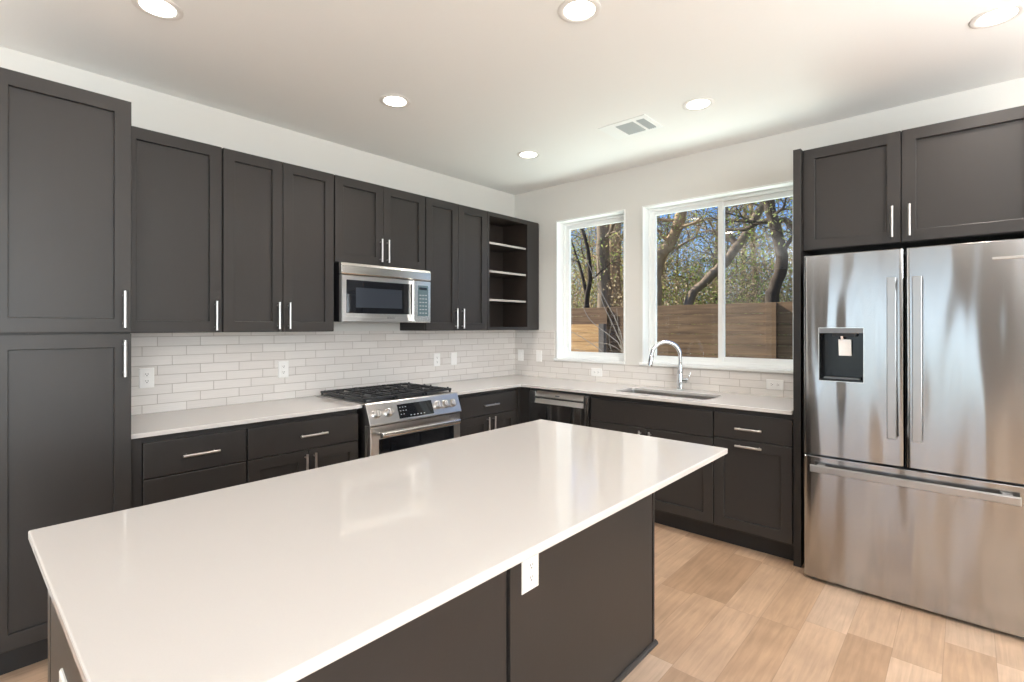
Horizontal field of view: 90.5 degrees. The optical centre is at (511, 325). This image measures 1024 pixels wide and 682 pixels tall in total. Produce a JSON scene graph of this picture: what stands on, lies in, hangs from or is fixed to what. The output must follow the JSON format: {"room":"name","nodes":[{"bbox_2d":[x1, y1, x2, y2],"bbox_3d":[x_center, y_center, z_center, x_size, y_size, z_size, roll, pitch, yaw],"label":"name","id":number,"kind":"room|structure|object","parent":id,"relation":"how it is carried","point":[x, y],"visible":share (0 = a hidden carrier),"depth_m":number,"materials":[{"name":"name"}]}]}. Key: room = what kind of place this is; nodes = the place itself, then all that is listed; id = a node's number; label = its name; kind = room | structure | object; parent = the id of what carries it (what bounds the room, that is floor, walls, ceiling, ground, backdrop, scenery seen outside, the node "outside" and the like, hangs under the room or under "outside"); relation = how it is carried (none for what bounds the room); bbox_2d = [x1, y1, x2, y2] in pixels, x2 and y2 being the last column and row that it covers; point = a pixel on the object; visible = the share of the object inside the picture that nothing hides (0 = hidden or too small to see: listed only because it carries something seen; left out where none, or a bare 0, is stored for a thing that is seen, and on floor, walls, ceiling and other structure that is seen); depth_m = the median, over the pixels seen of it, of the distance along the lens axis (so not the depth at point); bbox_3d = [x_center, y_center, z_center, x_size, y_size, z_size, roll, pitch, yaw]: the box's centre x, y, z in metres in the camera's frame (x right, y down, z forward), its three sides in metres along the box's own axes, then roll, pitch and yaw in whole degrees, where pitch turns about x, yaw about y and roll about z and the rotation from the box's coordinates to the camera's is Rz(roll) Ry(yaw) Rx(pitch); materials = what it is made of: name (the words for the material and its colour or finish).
{"room":"kitchen","nodes":[
{"label":"kitchen","id":0,"kind":"room"},
{"bbox_2d":[0,46,514,330],"bbox_3d":[-3.034,0.086,1.965,0.150,2.894,9.300,0,0,42],"label":"wall","id":1,"kind":"structure","parent":0,"point":[152,110],"depth_m":3.41,"materials":[{"name":"white paint"}]},
{"bbox_2d":[131,126,221,332],"bbox_3d":[-1.922,-0.491,2.806,0.378,1.053,0.487,0,0,42],"label":"upper cabinet","id":2,"kind":"object","parent":1,"relation":"attached to","point":[176,182],"visible":0.73,"depth_m":2.72,"materials":[{"name":"brown paint"}]},
{"bbox_2d":[222,148,333,331],"bbox_3d":[-1.530,-0.490,3.243,0.378,1.053,0.685,0,0,42],"label":"upper cabinet","id":3,"kind":"object","parent":1,"relation":"attached to","point":[278,216],"visible":0.94,"depth_m":3.11,"materials":[{"name":"brown paint"}]},
{"bbox_2d":[131,330,514,414],"bbox_3d":[-1.098,0.270,4.002,0.008,0.462,3.364,0,0,42],"label":"tile backsplash","id":4,"kind":"structure","parent":1,"relation":"attached to","point":[197,369],"depth_m":3.53,"materials":[{"name":"white tile"}]},
{"bbox_2d":[139,368,153,387],"bbox_3d":[-2.082,0.296,2.893,0.008,0.114,0.072,0,0,42],"label":"wall outlet","id":5,"kind":"object","parent":4,"relation":"attached to","point":[146,375],"visible":1,"depth_m":2.89,"materials":[{"name":"white plastic"}]},
{"bbox_2d":[144,372,149,376],"bbox_3d":[-2.081,0.277,2.891,0.004,0.029,0.029,0,0,42],"label":"receptacle","id":6,"kind":"object","parent":5,"relation":"attached to","point":[146,374],"depth_m":2.89,"materials":[{"name":"grey plastic"}]},
{"bbox_2d":[144,379,149,383],"bbox_3d":[-2.081,0.316,2.891,0.004,0.029,0.029,0,0,42],"label":"receptacle","id":7,"kind":"object","parent":5,"relation":"attached to","point":[146,381],"depth_m":2.89,"materials":[{"name":"grey plastic"}]},
{"bbox_2d":[278,361,288,377],"bbox_3d":[-1.563,0.297,3.471,0.008,0.114,0.072,0,0,42],"label":"wall outlet","id":8,"kind":"object","parent":4,"relation":"attached to","point":[283,366],"visible":1,"depth_m":3.47,"materials":[{"name":"white plastic"}]},
{"bbox_2d":[434,353,439,365],"bbox_3d":[-0.660,0.298,4.476,0.008,0.114,0.072,0,0,42],"label":"wall outlet","id":9,"kind":"object","parent":4,"relation":"attached to","point":[436,355],"visible":1,"depth_m":4.47,"materials":[{"name":"white plastic"}]},
{"bbox_2d":[451,352,456,364],"bbox_3d":[-0.528,0.298,4.623,0.008,0.114,0.072,0,0,42],"label":"light switch","id":10,"kind":"object","parent":4,"relation":"attached to","point":[453,354],"visible":1,"depth_m":4.62,"materials":[{"name":"white plastic"}]},
{"bbox_2d":[334,175,424,270],"bbox_3d":[-1.045,-0.724,3.784,0.378,0.585,0.768,0,0,42],"label":"upper cabinet","id":11,"kind":"object","parent":1,"relation":"attached to","point":[378,225],"visible":0.8,"depth_m":3.64,"materials":[{"name":"brown paint"}]},
{"bbox_2d":[334,262,430,322],"bbox_3d":[-1.013,-0.226,3.763,0.432,0.399,0.750,0,0,42],"label":"microwave","id":12,"kind":"object","parent":11,"relation":"attached to","point":[362,292],"visible":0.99,"depth_m":3.58,"materials":[{"name":"silver metal"}]},
{"bbox_2d":[400,197,486,330],"bbox_3d":[-0.559,-0.489,4.324,0.378,1.053,0.683,0,0,42],"label":"upper cabinet","id":13,"kind":"object","parent":1,"relation":"attached to","point":[455,234],"visible":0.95,"depth_m":4.19,"materials":[{"name":"brown paint"}]},
{"bbox_2d":[487,211,538,329],"bbox_3d":[-0.094,-0.489,4.869,0.341,1.053,0.747,0,0,42],"label":"upper cabinet","id":14,"kind":"object","parent":1,"relation":"attached to","point":[512,243],"visible":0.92,"depth_m":4.97,"materials":[{"name":"grey wood"}]},
{"bbox_2d":[0,0,1023,194],"bbox_3d":[-0.003,-1.425,-0.756,8.300,0.120,9.300,0,0,42],"label":"ceiling","id":15,"kind":"structure","parent":0,"point":[485,83],"depth_m":2.66,"materials":[{"name":"white paint"}]},
{"bbox_2d":[131,0,183,20],"bbox_3d":[-1.510,-1.358,2.164,0.184,0.006,0.184,0,0,42],"label":"recessed light","id":16,"kind":"object","parent":15,"relation":"in","point":[160,9],"visible":1,"depth_m":2.17,"materials":[{"name":"white"}]},
{"bbox_2d":[379,94,410,107],"bbox_3d":[-0.707,-1.357,3.067,0.184,0.006,0.184,0,0,42],"label":"recessed light","id":17,"kind":"object","parent":15,"relation":"in","point":[390,100],"visible":1,"depth_m":3.06,"materials":[{"name":"white"}]},
{"bbox_2d":[517,151,539,158],"bbox_3d":[0.131,-1.356,4.021,0.184,0.006,0.184,0,0,42],"label":"recessed light","id":18,"kind":"object","parent":15,"relation":"in","point":[523,154],"visible":1,"depth_m":4.01,"materials":[{"name":"white"}]},
{"bbox_2d":[558,0,600,22],"bbox_3d":[0.290,-1.358,2.185,0.184,0.006,0.184,0,0,42],"label":"recessed light","id":19,"kind":"object","parent":15,"relation":"in","point":[571,11],"visible":1,"depth_m":2.18,"materials":[{"name":"white"}]},
{"bbox_2d":[598,114,662,139],"bbox_3d":[0.810,-1.356,3.472,0.350,0.007,0.272,0,0,42],"label":"ceiling vent","id":20,"kind":"object","parent":15,"relation":"in","point":[640,124],"visible":1,"depth_m":3.46,"materials":[{"name":"white metal"}]},
{"bbox_2d":[682,97,713,110],"bbox_3d":[1.140,-1.357,3.109,0.184,0.006,0.184,0,0,42],"label":"recessed light","id":21,"kind":"object","parent":15,"relation":"in","point":[696,104],"visible":1,"depth_m":3.10,"materials":[{"name":"white"}]},
{"bbox_2d":[969,3,1023,28],"bbox_3d":[2.131,-1.359,2.229,0.184,0.006,0.184,0,0,42],"label":"recessed light","id":22,"kind":"object","parent":15,"relation":"in","point":[998,15],"visible":1,"depth_m":2.22,"materials":[{"name":"white"}]},
{"bbox_2d":[0,523,1023,681],"bbox_3d":[-0.002,1.469,-0.759,8.000,0.120,9.000,0,0,42],"label":"floor","id":23,"kind":"structure","parent":0,"point":[725,612],"depth_m":2.35,"materials":[{"name":"brown wood"}]},
{"bbox_2d":[0,67,130,675],"bbox_3d":[-2.120,0.198,2.341,0.705,2.431,0.470,0,0,42],"label":"tall cabinet","id":24,"kind":"object","parent":23,"relation":"on","point":[65,150],"visible":0.94,"depth_m":2.13,"materials":[{"name":"brown paint"}]},
{"bbox_2d":[131,424,245,507],"bbox_3d":[-1.811,0.970,2.727,0.647,0.888,0.520,0,0,42],"label":"base cabinet","id":25,"kind":"object","parent":23,"relation":"on","point":[166,467],"visible":0.34,"depth_m":2.52,"materials":[{"name":"brown paint"}]},
{"bbox_2d":[246,409,357,482],"bbox_3d":[-1.413,0.970,3.170,0.647,0.888,0.671,0,0,42],"label":"base cabinet","id":26,"kind":"object","parent":23,"relation":"on","point":[279,447],"visible":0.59,"depth_m":2.94,"materials":[{"name":"brown paint"}]},
{"bbox_2d":[131,396,361,438],"bbox_3d":[-1.589,0.511,2.988,0.632,0.022,1.206,0,0,42],"label":"countertop","id":27,"kind":"structure","parent":26,"relation":"on","point":[177,421],"depth_m":2.87,"materials":[{"name":"white stone"}]},
{"bbox_2d":[48,493,657,681],"bbox_3d":[-0.246,0.967,1.749,0.657,0.892,1.951,0,0,42],"label":"kitchen island","id":28,"kind":"object","parent":23,"relation":"on","point":[590,614],"visible":0.2,"depth_m":1.67,"materials":[{"name":"brown paint"}]},
{"bbox_2d":[59,668,66,681],"bbox_3d":[-0.919,0.779,1.038,0.081,0.120,0.008,0,0,42],"label":"handle","id":29,"kind":"object","parent":28,"relation":"attached to","point":[62,678],"visible":1,"depth_m":1.05,"materials":[{"name":"white metal"}]},
{"bbox_2d":[28,419,727,681],"bbox_3d":[-0.149,0.509,1.652,0.976,0.022,1.994,0,0,42],"label":"island countertop","id":30,"kind":"structure","parent":28,"relation":"on","point":[283,578],"depth_m":1.16,"materials":[{"name":"white stone"}]},
{"bbox_2d":[521,553,538,594],"bbox_3d":[0.059,0.780,1.613,0.008,0.120,0.081,0,0,42],"label":"wall outlet","id":31,"kind":"object","parent":28,"relation":"attached to","point":[529,567],"visible":0.96,"depth_m":1.61,"materials":[{"name":"white plastic"}]},
{"bbox_2d":[528,560,533,571],"bbox_3d":[0.061,0.760,1.612,0.004,0.029,0.029,0,0,42],"label":"receptacle","id":32,"kind":"object","parent":31,"relation":"attached to","point":[530,562],"depth_m":1.61,"materials":[{"name":"grey plastic"}]},
{"bbox_2d":[528,572,533,583],"bbox_3d":[0.061,0.799,1.612,0.004,0.029,0.029,0,0,42],"label":"receptacle","id":33,"kind":"object","parent":31,"relation":"attached to","point":[530,574],"depth_m":1.61,"materials":[{"name":"grey plastic"}]},
{"bbox_2d":[315,382,460,458],"bbox_3d":[-0.869,0.936,3.671,0.735,0.958,0.800,0,0,42],"label":"gas range","id":34,"kind":"object","parent":23,"relation":"on","point":[398,416],"visible":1,"depth_m":3.45,"materials":[{"name":"grey metal"}]},
{"bbox_2d":[315,391,453,404],"bbox_3d":[-0.910,0.497,3.709,0.624,0.006,0.800,0,0,42],"label":"cooktop","id":35,"kind":"object","parent":34,"relation":"in","point":[431,395],"depth_m":3.49,"materials":[{"name":"grey metal"}]},
{"bbox_2d":[458,387,529,436],"bbox_3d":[-0.363,0.971,4.301,0.698,0.889,0.804,0,0,42],"label":"base cabinet","id":36,"kind":"object","parent":23,"relation":"on","point":[495,409],"depth_m":4.14,"materials":[{"name":"brown paint"}]},
{"bbox_2d":[529,389,590,426],"bbox_3d":[0.561,0.979,4.345,0.606,0.872,0.594,0,0,42],"label":"dishwasher","id":37,"kind":"object","parent":23,"relation":"on","point":[574,408],"visible":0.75,"depth_m":4.12,"materials":[{"name":"grey metal"}]},
{"bbox_2d":[591,394,717,539],"bbox_3d":[1.143,0.970,3.824,0.952,0.888,0.647,0,0,42],"label":"base cabinet","id":38,"kind":"object","parent":23,"relation":"on","point":[687,503],"visible":0.48,"depth_m":3.48,"materials":[{"name":"brown paint"}]},
{"bbox_2d":[422,375,792,414],"bbox_3d":[0.579,0.511,3.833,2.728,0.022,1.392,0,0,42],"label":"countertop","id":39,"kind":"structure","parent":38,"relation":"on","point":[760,403],"depth_m":3.97,"materials":[{"name":"white stone"}]},
{"bbox_2d":[647,340,690,389],"bbox_3d":[1.228,0.305,3.979,0.328,0.391,0.077,0,0,10],"label":"faucet","id":40,"kind":"object","parent":39,"relation":"on","point":[680,380],"visible":1,"depth_m":3.96,"materials":[{"name":"silver metal"}]},
{"bbox_2d":[625,390,713,399],"bbox_3d":[1.151,0.620,3.788,0.758,0.194,0.345,0,0,42],"label":"sink","id":41,"kind":"object","parent":39,"relation":"in","point":[630,391],"visible":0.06,"depth_m":3.93,"materials":[{"name":"grey metal"}]},
{"bbox_2d":[714,407,792,560],"bbox_3d":[1.669,0.970,3.351,0.461,0.888,0.647,0,0,42],"label":"base cabinet","id":42,"kind":"object","parent":23,"relation":"on","point":[753,482],"visible":0.83,"depth_m":3.14,"materials":[{"name":"brown paint"}]},
{"bbox_2d":[793,149,812,566],"bbox_3d":[1.874,0.188,3.203,0.040,2.452,0.596,0,0,42],"label":"end panel","id":43,"kind":"object","parent":23,"relation":"on","point":[799,254],"visible":0.44,"depth_m":2.98,"materials":[{"name":"brown paint"}]},
{"bbox_2d":[804,238,1023,637],"bbox_3d":[2.183,0.511,2.780,0.904,1.803,0.756,0,0,42],"label":"refrigerator","id":44,"kind":"object","parent":23,"relation":"on","point":[914,360],"visible":1,"depth_m":2.49,"materials":[{"name":"grey metal"}]},
{"bbox_2d":[515,77,1023,389],"bbox_3d":[3.055,0.086,2.647,8.000,2.894,0.150,0,0,42],"label":"wall","id":45,"kind":"structure","parent":0,"point":[766,160],"depth_m":4.07,"materials":[{"name":"white paint"}]},
{"bbox_2d":[553,209,624,363],"bbox_3d":[0.740,-0.341,4.707,0.766,1.344,0.167,0,0,42],"label":"window","id":46,"kind":"structure","parent":45,"relation":"in","point":[563,227],"depth_m":4.91,"materials":[{"name":"white paint"}]},
{"bbox_2d":[515,330,792,397],"bbox_3d":[1.040,0.270,4.348,2.726,0.462,0.008,0,0,42],"label":"tile backsplash","id":47,"kind":"structure","parent":45,"relation":"attached to","point":[731,381],"depth_m":4.33,"materials":[{"name":"white tile"}]},
{"bbox_2d":[518,349,523,360],"bbox_3d":[0.088,0.298,5.192,0.072,0.114,0.008,0,0,42],"label":"light switch","id":48,"kind":"object","parent":47,"relation":"attached to","point":[520,352],"visible":1,"depth_m":5.19,"materials":[{"name":"white plastic"}]},
{"bbox_2d":[536,350,541,361],"bbox_3d":[0.267,0.298,5.031,0.072,0.114,0.008,0,0,42],"label":"light switch","id":49,"kind":"object","parent":47,"relation":"attached to","point":[538,352],"visible":1,"depth_m":5.03,"materials":[{"name":"white plastic"}]},
{"bbox_2d":[591,368,601,376],"bbox_3d":[0.763,0.417,4.585,0.114,0.072,0.008,0,0,42],"label":"wall outlet","id":50,"kind":"object","parent":47,"relation":"attached to","point":[594,371],"visible":1,"depth_m":4.58,"materials":[{"name":"white plastic"}]},
{"bbox_2d":[766,379,783,389],"bbox_3d":[1.863,0.416,3.597,0.114,0.072,0.008,0,0,42],"label":"wall outlet","id":51,"kind":"object","parent":47,"relation":"attached to","point":[772,384],"visible":1,"depth_m":3.60,"materials":[{"name":"white plastic"}]},
{"bbox_2d":[639,180,792,373],"bbox_3d":[1.582,-0.342,3.953,1.216,1.344,0.170,0,0,42],"label":"window","id":52,"kind":"structure","parent":45,"relation":"in","point":[650,213],"depth_m":4.00,"materials":[{"name":"white paint"}]},
{"bbox_2d":[803,105,1023,255],"bbox_3d":[2.260,-0.741,2.861,0.990,0.593,0.590,0,0,42],"label":"upper cabinet","id":53,"kind":"object","parent":45,"relation":"attached to","point":[957,181],"visible":0.94,"depth_m":2.65,"materials":[{"name":"brown paint"}]},
{"label":"outside","id":54,"kind":"structure","parent":0,"visible":0},
{"bbox_3d":[11.396,1.738,25.402,70.000,0.100,44.840,0,0,42],"label":"ground","id":55,"kind":"structure","parent":54,"visible":0},
{"bbox_2d":[571,227,596,297],"bbox_3d":[2.748,-1.889,20.638,4.223,7.162,4.831,0,0,42],"label":"tree","id":56,"kind":"object","parent":55,"relation":"on","point":[593,227],"visible":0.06,"depth_m":20.44,"materials":[{"name":"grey plant"}]},
{"bbox_2d":[571,227,597,307],"bbox_3d":[1.264,-2.134,15.773,3.708,7.632,4.411,0,0,-5],"label":"tree","id":57,"kind":"object","parent":55,"relation":"on","point":[591,227],"visible":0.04,"depth_m":15.29,"materials":[{"name":"beige plant"}]},
{"bbox_2d":[571,324,606,352],"bbox_3d":[0.493,0.818,8.784,2.585,1.705,0.090,0,0,42],"label":"fence","id":58,"kind":"object","parent":55,"relation":"on","point":[591,333],"visible":0.16,"depth_m":8.10,"materials":[{"name":"brown wood"}]},
{"bbox_2d":[571,238,620,316],"bbox_3d":[2.214,-0.530,17.790,5.407,5.851,5.597,0,0,42],"label":"shrub","id":59,"kind":"object","parent":55,"relation":"on","point":[571,238],"visible":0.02,"depth_m":18.22,"materials":[{"name":"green plant"}]},
{"bbox_2d":[571,228,622,307],"bbox_3d":[1.952,-0.535,14.930,4.900,4.440,4.750,0,0,-4],"label":"shrub","id":60,"kind":"object","parent":55,"relation":"on","point":[590,228],"visible":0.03,"depth_m":14.50,"materials":[{"name":"green plant"}]},
{"bbox_2d":[571,228,622,286],"bbox_3d":[3.748,-1.748,18.377,4.310,6.850,3.582,0,0,42],"label":"tree","id":61,"kind":"object","parent":55,"relation":"on","point":[589,228],"visible":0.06,"depth_m":18.61,"materials":[{"name":"beige plant"}]},
{"bbox_2d":[571,228,622,299],"bbox_3d":[1.183,-2.642,15.615,4.175,8.642,4.240,0,0,42],"label":"tree","id":62,"kind":"object","parent":55,"relation":"on","point":[622,228],"visible":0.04,"depth_m":15.61,"materials":[{"name":"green plant"}]},
{"bbox_2d":[572,229,621,295],"bbox_3d":[3.154,-1.843,20.342,3.451,7.060,3.982,0,0,-31],"label":"tree","id":63,"kind":"object","parent":55,"relation":"on","point":[575,229],"visible":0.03,"depth_m":20.38,"materials":[{"name":"green plant"}]},
{"bbox_2d":[571,228,623,307],"bbox_3d":[1.376,-1.258,11.069,2.618,5.873,2.084,0,0,-36],"label":"tree","id":64,"kind":"object","parent":55,"relation":"on","point":[586,289],"visible":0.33,"depth_m":11.16,"materials":[{"name":"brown plant"}]},
{"bbox_2d":[571,228,623,307],"bbox_3d":[2.337,-0.683,18.014,6.228,7.665,6.846,0,0,30],"label":"tree","id":65,"kind":"object","parent":55,"relation":"on","point":[585,228],"visible":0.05,"depth_m":17.16,"materials":[{"name":"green plant"}]},
{"bbox_2d":[572,232,623,352],"bbox_3d":[1.139,0.037,6.985,1.022,3.273,0.070,0,0,42],"label":"bush","id":66,"kind":"object","parent":55,"relation":"on","point":[621,346],"visible":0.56,"depth_m":6.83,"materials":[{"name":"brown plant"}]},
{"bbox_2d":[596,223,623,350],"bbox_3d":[2.145,-3.725,12.198,4.034,10.826,4.461,0,0,42],"label":"tree","id":67,"kind":"object","parent":55,"relation":"on","point":[602,230],"visible":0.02,"depth_m":11.94,"materials":[{"name":"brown plant"}]},
{"bbox_2d":[577,222,658,324],"bbox_3d":[2.101,-2.784,14.115,4.504,8.944,3.055,0,0,-29],"label":"tree","id":68,"kind":"object","parent":55,"relation":"on","point":[613,248],"visible":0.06,"depth_m":13.99,"materials":[{"name":"beige plant"}]},
{"bbox_2d":[571,222,672,316],"bbox_3d":[2.369,-0.960,14.624,4.447,5.291,4.738,0,0,-5],"label":"shrub","id":69,"kind":"object","parent":55,"relation":"on","point":[595,236],"visible":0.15,"depth_m":13.97,"materials":[{"name":"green plant"}]},
{"bbox_2d":[573,261,672,307],"bbox_3d":[3.479,-0.340,17.550,5.121,4.912,4.843,0,0,-1],"label":"shrub","id":70,"kind":"object","parent":55,"relation":"on","point":[622,261],"visible":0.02,"depth_m":17.32,"materials":[{"name":"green plant"}]},
{"bbox_2d":[574,215,674,297],"bbox_3d":[3.821,-2.655,18.470,4.625,8.674,3.372,0,0,29],"label":"tree","id":71,"kind":"object","parent":55,"relation":"on","point":[659,215],"visible":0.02,"depth_m":18.48,"materials":[{"name":"green plant"}]},
{"bbox_2d":[572,241,681,307],"bbox_3d":[3.418,-0.526,16.071,3.988,4.423,6.354,0,0,29],"label":"shrub","id":72,"kind":"object","parent":55,"relation":"on","point":[622,241],"visible":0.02,"depth_m":16.01,"materials":[{"name":"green plant"}]},
{"bbox_2d":[571,225,683,307],"bbox_3d":[3.105,-0.862,16.321,7.293,5.722,5.069,0,0,-27],"label":"tree","id":73,"kind":"object","parent":55,"relation":"on","point":[670,225],"visible":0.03,"depth_m":16.18,"materials":[{"name":"green plant"}]},
{"bbox_2d":[593,266,692,303],"bbox_3d":[4.068,-0.217,15.781,4.006,5.020,5.155,0,0,-25],"label":"shrub","id":74,"kind":"object","parent":55,"relation":"on","point":[670,266],"visible":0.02,"depth_m":15.08,"materials":[{"name":"green plant"}]},
{"bbox_2d":[574,211,715,352],"bbox_3d":[3.252,-0.530,12.456,3.898,5.017,6.352,0,0,16],"label":"shrub","id":75,"kind":"object","parent":55,"relation":"on","point":[665,275],"visible":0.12,"depth_m":12.08,"materials":[{"name":"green plant"}]},
{"bbox_2d":[620,224,711,304],"bbox_3d":[4.399,-2.689,15.086,4.526,8.732,3.865,0,0,42],"label":"tree","id":76,"kind":"object","parent":55,"relation":"on","point":[621,224],"visible":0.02,"depth_m":14.91,"materials":[{"name":"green plant"}]},
{"bbox_2d":[620,210,714,303],"bbox_3d":[4.626,-1.858,16.138,4.158,7.069,3.771,0,0,4],"label":"tree","id":77,"kind":"object","parent":55,"relation":"on","point":[695,210],"visible":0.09,"depth_m":16.00,"materials":[{"name":"green plant"}]},
{"bbox_2d":[572,217,790,354],"bbox_3d":[4.282,-0.416,12.335,5.403,6.196,4.155,0,0,42],"label":"shrub","id":78,"kind":"object","parent":55,"relation":"on","point":[713,259],"visible":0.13,"depth_m":11.53,"materials":[{"name":"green plant"}]},
{"bbox_2d":[571,302,792,359],"bbox_3d":[-1.041,0.682,10.806,25.000,1.982,0.070,0,0,42],"label":"fence","id":79,"kind":"object","parent":55,"relation":"on","point":[774,320],"visible":0.21,"depth_m":7.29,"materials":[{"name":"brown wood"}]},
{"bbox_2d":[657,207,714,305],"bbox_3d":[5.286,-1.446,16.769,4.577,6.231,3.876,0,0,42],"label":"tree","id":80,"kind":"object","parent":55,"relation":"on","point":[710,207],"visible":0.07,"depth_m":16.43,"materials":[{"name":"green plant"}]},
{"bbox_2d":[593,201,790,352],"bbox_3d":[3.532,-2.385,10.906,4.554,8.148,2.833,0,0,42],"label":"tree","id":81,"kind":"object","parent":55,"relation":"on","point":[667,247],"visible":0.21,"depth_m":10.86,"materials":[{"name":"beige plant"}]},
{"bbox_2d":[658,218,738,304],"bbox_3d":[5.209,-0.956,15.797,4.359,5.283,4.244,0,0,-27],"label":"shrub","id":82,"kind":"object","parent":55,"relation":"on","point":[670,218],"visible":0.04,"depth_m":15.52,"materials":[{"name":"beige plant"}]},
{"bbox_2d":[612,215,792,353],"bbox_3d":[4.576,-0.387,12.366,4.666,5.279,5.277,0,0,-11],"label":"shrub","id":83,"kind":"object","parent":55,"relation":"on","point":[770,251],"visible":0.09,"depth_m":12.49,"materials":[{"name":"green plant"}]},
{"bbox_2d":[615,197,792,354],"bbox_3d":[5.192,-2.616,12.764,5.072,8.593,4.347,0,0,-21],"label":"tree","id":84,"kind":"object","parent":55,"relation":"on","point":[678,276],"visible":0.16,"depth_m":12.72,"materials":[{"name":"green plant"}]},
{"bbox_2d":[621,206,792,314],"bbox_3d":[6.039,-1.194,14.145,6.311,5.750,4.934,0,0,8],"label":"shrub","id":85,"kind":"object","parent":55,"relation":"on","point":[684,260],"visible":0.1,"depth_m":14.01,"materials":[{"name":"green plant"}]},
{"bbox_2d":[662,211,761,304],"bbox_3d":[5.101,-1.278,16.881,4.792,5.932,6.586,0,0,-13],"label":"shrub","id":86,"kind":"object","parent":55,"relation":"on","point":[702,211],"visible":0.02,"depth_m":15.24,"materials":[{"name":"green plant"}]},
{"bbox_2d":[662,206,781,314],"bbox_3d":[5.127,-2.556,12.838,4.095,8.463,3.890,0,0,42],"label":"tree","id":87,"kind":"object","parent":55,"relation":"on","point":[716,251],"visible":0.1,"depth_m":12.74,"materials":[{"name":"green plant"}]},
{"bbox_2d":[662,203,792,355],"bbox_3d":[5.772,-0.441,10.496,4.136,4.230,5.808,0,0,42],"label":"shrub","id":88,"kind":"object","parent":55,"relation":"on","point":[755,254],"visible":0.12,"depth_m":10.55,"materials":[{"name":"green plant"}]},
{"bbox_2d":[673,200,787,353],"bbox_3d":[4.609,-2.183,9.611,3.372,7.712,2.680,0,0,21],"label":"tree","id":89,"kind":"object","parent":55,"relation":"on","point":[736,246],"visible":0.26,"depth_m":9.81,"materials":[{"name":"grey plant"}]},
{"bbox_2d":[668,217,792,355],"bbox_3d":[5.799,-0.597,12.924,4.410,4.788,4.410,0,0,34],"label":"shrub","id":90,"kind":"object","parent":55,"relation":"on","point":[733,276],"visible":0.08,"depth_m":12.69,"materials":[{"name":"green plant"}]},
{"bbox_2d":[671,204,792,355],"bbox_3d":[5.642,-1.341,11.558,4.287,6.046,6.601,0,0,5],"label":"shrub","id":91,"kind":"object","parent":55,"relation":"on","point":[772,271],"visible":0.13,"depth_m":12.00,"materials":[{"name":"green plant"}]},
{"bbox_2d":[674,201,792,345],"bbox_3d":[5.518,-0.384,10.720,3.985,4.953,6.122,0,0,-9],"label":"shrub","id":92,"kind":"object","parent":55,"relation":"on","point":[790,267],"visible":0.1,"depth_m":10.69,"materials":[{"name":"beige plant"}]},
{"bbox_2d":[674,204,792,302],"bbox_3d":[6.232,-2.201,14.275,4.128,7.763,3.498,0,0,42],"label":"tree","id":93,"kind":"object","parent":55,"relation":"on","point":[744,204],"visible":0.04,"depth_m":14.01,"materials":[{"name":"grey plant"}]},
{"bbox_2d":[680,229,791,344],"bbox_3d":[6.450,-0.501,12.309,4.002,4.361,4.680,0,0,-3],"label":"shrub","id":94,"kind":"object","parent":55,"relation":"on","point":[763,229],"visible":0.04,"depth_m":12.21,"materials":[{"name":"green plant"}]},
{"bbox_2d":[682,198,792,334],"bbox_3d":[5.646,-2.800,12.805,3.868,8.943,5.311,0,0,42],"label":"tree","id":95,"kind":"object","parent":55,"relation":"on","point":[751,204],"visible":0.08,"depth_m":12.62,"materials":[{"name":"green plant"}]},
{"bbox_2d":[695,196,792,345],"bbox_3d":[4.276,-2.398,8.769,3.667,8.148,2.168,0,0,42],"label":"tree","id":96,"kind":"object","parent":55,"relation":"on","point":[772,294],"visible":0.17,"depth_m":8.57,"materials":[{"name":"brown plant"}]},
{"bbox_2d":[712,197,792,297],"bbox_3d":[7.258,-1.834,12.463,4.528,7.010,4.153,0,0,-5],"label":"tree","id":97,"kind":"object","parent":55,"relation":"on","point":[788,197],"visible":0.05,"depth_m":12.56,"materials":[{"name":"green plant"}]},
{"bbox_2d":[739,197,792,297],"bbox_3d":[7.498,-2.638,13.252,3.831,8.636,4.666,0,0,20],"label":"tree","id":98,"kind":"object","parent":55,"relation":"on","point":[792,197],"visible":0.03,"depth_m":13.42,"materials":[{"name":"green plant"}]},
{"bbox_2d":[747,201,792,334],"bbox_3d":[7.359,-1.012,10.936,4.869,5.878,4.882,0,0,42],"label":"shrub","id":99,"kind":"object","parent":55,"relation":"on","point":[760,201],"visible":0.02,"depth_m":11.18,"materials":[{"name":"green plant"}]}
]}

